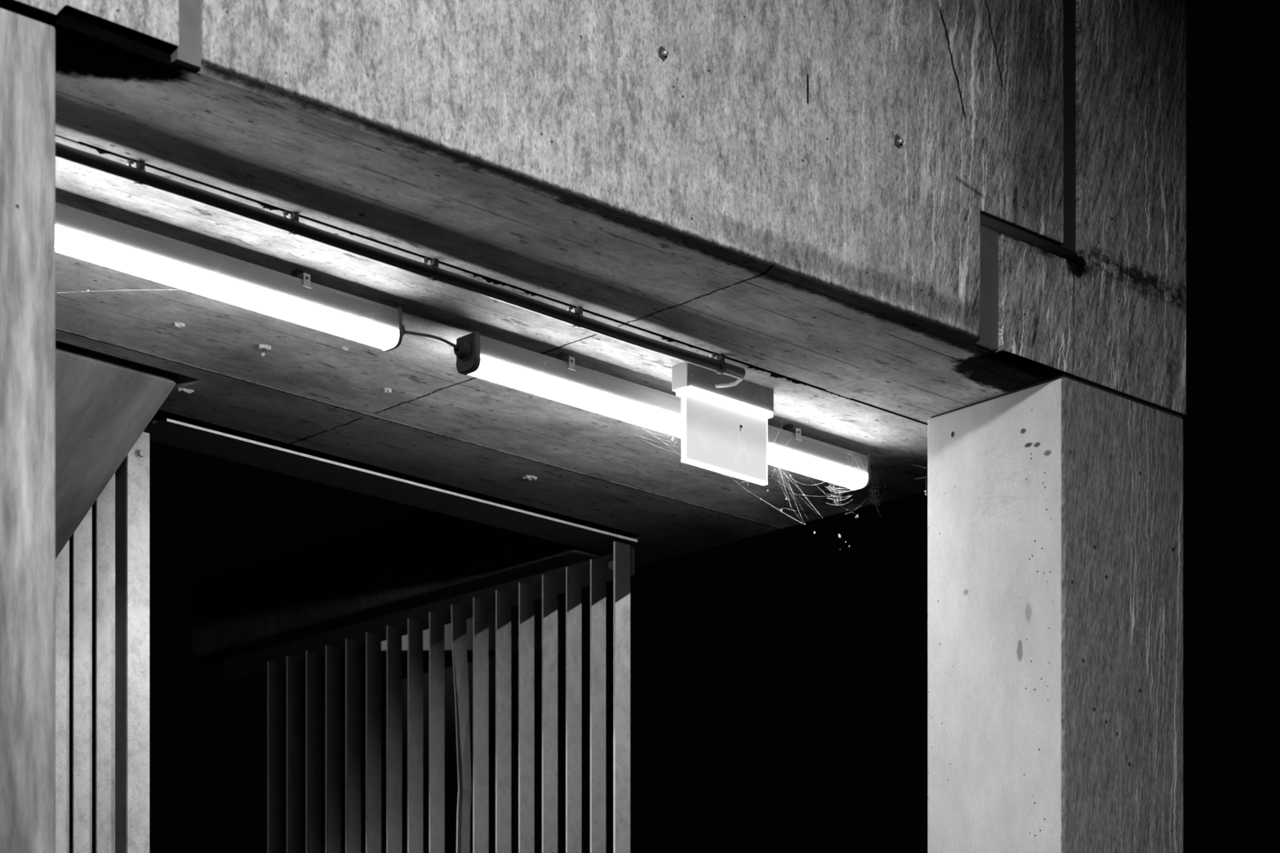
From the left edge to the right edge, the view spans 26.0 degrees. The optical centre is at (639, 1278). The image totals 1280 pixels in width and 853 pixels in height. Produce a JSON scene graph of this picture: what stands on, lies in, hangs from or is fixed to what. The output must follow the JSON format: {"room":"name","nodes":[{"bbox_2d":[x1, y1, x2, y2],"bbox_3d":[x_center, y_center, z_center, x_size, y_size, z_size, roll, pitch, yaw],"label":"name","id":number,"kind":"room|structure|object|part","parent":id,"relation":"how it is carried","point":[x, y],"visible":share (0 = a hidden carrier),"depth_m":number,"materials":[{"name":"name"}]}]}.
{"room":"parking garage entrance","nodes":[
{"label":"parking garage entrance","id":0,"kind":"room"},
{"bbox_2d":[55,134,927,666],"bbox_3d":[-1.749,-2.130,6.414,4.410,0.260,3.272,0,0,-44],"label":"ceiling","id":1,"kind":"structure","parent":0,"point":[437,423],"depth_m":6.42,"materials":[{"name":"concrete"}]},
{"bbox_2d":[174,322,185,328],"bbox_3d":[-0.964,-1.996,5.795,0.023,0.009,0.010,0,0,-29],"label":"flake","id":2,"kind":"object","parent":1,"relation":"attached to","point":[176,324],"visible":1,"depth_m":5.79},
{"bbox_2d":[177,387,193,394],"bbox_3d":[-1.021,-1.996,6.226,0.038,0.009,0.014,0,0,-32],"label":"flake","id":3,"kind":"object","parent":1,"relation":"attached to","point":[185,390],"visible":1,"depth_m":6.22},
{"bbox_2d":[55,202,405,351],"bbox_3d":[-0.951,-1.950,5.232,1.297,0.101,0.068,0,0,-44],"label":"lamp","id":4,"kind":"object","parent":1,"relation":"attached to","point":[81,234],"visible":1,"depth_m":5.34,"materials":[{"name":"grey plastic"}]},
{"bbox_2d":[404,330,458,348],"bbox_3d":[-0.435,-1.948,5.734,0.150,0.016,0.012,0,0,-42],"label":"cable","id":5,"kind":"object","parent":4,"relation":"attached to","point":[451,344],"visible":1,"depth_m":5.74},
{"bbox_2d":[258,344,271,349],"bbox_3d":[-0.803,-1.996,5.933,0.028,0.009,0.010,0,0,-19],"label":"flake","id":6,"kind":"object","parent":1,"relation":"attached to","point":[265,346],"visible":1,"depth_m":5.93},
{"bbox_2d":[341,346,349,351],"bbox_3d":[-0.632,-1.996,5.942,0.019,0.009,0.008,0,0,-29],"label":"flake","id":7,"kind":"object","parent":1,"relation":"attached to","point":[344,348],"visible":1,"depth_m":5.94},
{"bbox_2d":[382,387,391,392],"bbox_3d":[-0.567,-1.996,6.219,0.019,0.009,0.009,0,0,-18],"label":"flake","id":8,"kind":"object","parent":1,"relation":"attached to","point":[385,389],"visible":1,"depth_m":6.22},
{"bbox_2d":[143,409,637,552],"bbox_3d":[-0.603,-2.043,6.991,1.516,0.114,0.150,0,0,-44],"label":"lintel","id":9,"kind":"object","parent":1,"relation":"attached to","point":[166,428],"visible":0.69,"depth_m":6.92,"materials":[{"name":"black metal"}]},
{"bbox_2d":[55,142,745,387],"bbox_3d":[-0.681,-1.981,5.220,2.484,0.040,0.100,0,0,-44],"label":"cable conduit","id":10,"kind":"object","parent":1,"relation":"attached to","point":[138,175],"visible":0.98,"depth_m":5.34,"materials":[{"name":"plastic"}]},
{"bbox_2d":[523,475,537,480],"bbox_3d":[-0.273,-1.996,6.902,0.034,0.009,0.019,0,0,-32],"label":"flake","id":11,"kind":"object","parent":1,"relation":"attached to","point":[530,477],"visible":1,"depth_m":6.90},
{"bbox_2d":[453,331,680,438],"bbox_3d":[-0.171,-1.933,5.987,0.661,0.110,0.068,0,0,-44],"label":"lamp","id":12,"kind":"object","parent":1,"relation":"attached to","point":[559,378],"depth_m":5.97,"materials":[{"name":"grey plastic"}]},
{"bbox_2d":[671,361,773,485],"bbox_3d":[0.187,-1.893,6.146,0.276,0.216,0.055,0,0,-44],"label":"exit sign","id":13,"kind":"object","parent":1,"relation":"hanging from","point":[712,439],"visible":0.97,"depth_m":6.12,"materials":[{"name":"plastic"}]},
{"bbox_3d":[0.189,-1.862,6.138,0.259,0.148,0.012,0,0,-44],"label":"legend blade","id":14,"kind":"part","parent":13,"relation":"part of","materials":[{"name":"grey plastic"}]},
{"bbox_2d":[767,424,870,490],"bbox_3d":[0.399,-1.933,6.539,0.357,0.110,0.068,0,0,-44],"label":"lamp","id":15,"kind":"object","parent":1,"relation":"attached to","point":[788,450],"depth_m":6.52,"materials":[{"name":"grey plastic"}]},
{"bbox_3d":[-4.612,1.650,10.512,36.000,0.100,38.000,0,0,-44],"label":"floor","id":16,"kind":"structure","parent":0,"visible":0},
{"bbox_2d":[0,0,178,852],"bbox_3d":[-1.403,-0.900,4.192,1.418,5.000,0.395,0,0,-44],"label":"concrete column","id":17,"kind":"structure","parent":16,"relation":"on","point":[27,43],"depth_m":4.35,"materials":[{"name":"grey concrete"}]},
{"bbox_2d":[44,0,1078,398],"bbox_3d":[-0.112,-2.700,5.408,2.593,1.401,0.445,0,0,-44],"label":"concrete beam","id":18,"kind":"structure","parent":17,"relation":"on","point":[747,193],"depth_m":5.39,"materials":[{"name":"grey concrete"}]},
{"bbox_2d":[359,213,364,217],"bbox_3d":[-0.522,-1.996,5.199,0.012,0.009,0.007,0,0,-44],"label":"flake","id":19,"kind":"object","parent":18,"relation":"attached to","point":[361,215],"visible":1,"depth_m":5.20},
{"bbox_2d":[658,45,668,61],"bbox_3d":[0.045,-2.338,5.282,0.024,0.028,0.015,0,0,-44],"label":"stub","id":20,"kind":"object","parent":18,"relation":"attached to","point":[663,53],"visible":1,"depth_m":5.28,"materials":[{"name":"metal"}]},
{"bbox_2d":[894,133,903,148],"bbox_3d":[0.536,-2.359,5.739,0.020,0.029,0.017,0,0,-10],"label":"stub","id":21,"kind":"object","parent":18,"relation":"attached to","point":[899,141],"visible":1,"depth_m":5.74,"materials":[{"name":"metal"}]},
{"bbox_2d":[55,431,149,852],"bbox_3d":[-1.617,-0.177,6.849,0.074,3.555,1.331,0,0,-44],"label":"fence","id":22,"kind":"object","parent":16,"relation":"on","point":[122,507],"visible":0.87,"depth_m":6.45,"materials":[{"name":"metal"}]},
{"bbox_3d":[-1.159,-0.177,6.386,0.060,3.555,0.007,0,0,-44],"label":"gate post","id":23,"kind":"part","parent":22,"relation":"part of","materials":[{"name":"metal"}]},
{"bbox_2d":[55,346,176,558],"bbox_3d":[-3.830,-0.210,7.880,1.660,3.620,6.318,0,0,-44],"label":"flight","id":24,"kind":"object","parent":16,"relation":"on","point":[104,406],"visible":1,"depth_m":6.21,"materials":[{"name":"grey concrete"}]},
{"bbox_2d":[182,541,634,852],"bbox_3d":[-0.730,-0.189,8.146,0.095,3.578,2.000,0,0,-44],"label":"fence","id":25,"kind":"object","parent":16,"relation":"on","point":[568,572],"visible":1,"depth_m":7.95,"materials":[{"name":"metal"}]},
{"bbox_3d":[-0.786,-1.974,8.204,0.095,0.007,1.840,0,0,-44],"label":"rail","id":26,"kind":"part","parent":25,"relation":"part of","materials":[{"name":"metal"}]},
{"bbox_3d":[-0.049,-0.186,7.426,0.056,3.572,0.007,0,0,-44],"label":"gate post","id":27,"kind":"part","parent":25,"relation":"part of","materials":[{"name":"metal"}]},
{"bbox_2d":[381,599,560,852],"bbox_3d":[-0.629,-0.377,9.921,0.100,3.954,0.910,0,0,-44],"label":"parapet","id":28,"kind":"object","parent":16,"relation":"on","point":[451,753],"visible":0.37,"depth_m":9.82,"materials":[{"name":"concrete"}]},
{"bbox_3d":[-0.629,-2.263,9.921,0.100,0.182,0.910,0,0,-44],"label":"parapet panel","id":29,"kind":"part","parent":28,"relation":"part of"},
{"bbox_2d":[852,0,1186,852],"bbox_3d":[0.870,-0.900,6.349,0.663,5.000,0.458,0,0,-44],"label":"concrete column","id":30,"kind":"structure","parent":16,"relation":"on","point":[1055,456],"depth_m":6.25,"materials":[{"name":"grey concrete"}]}
]}

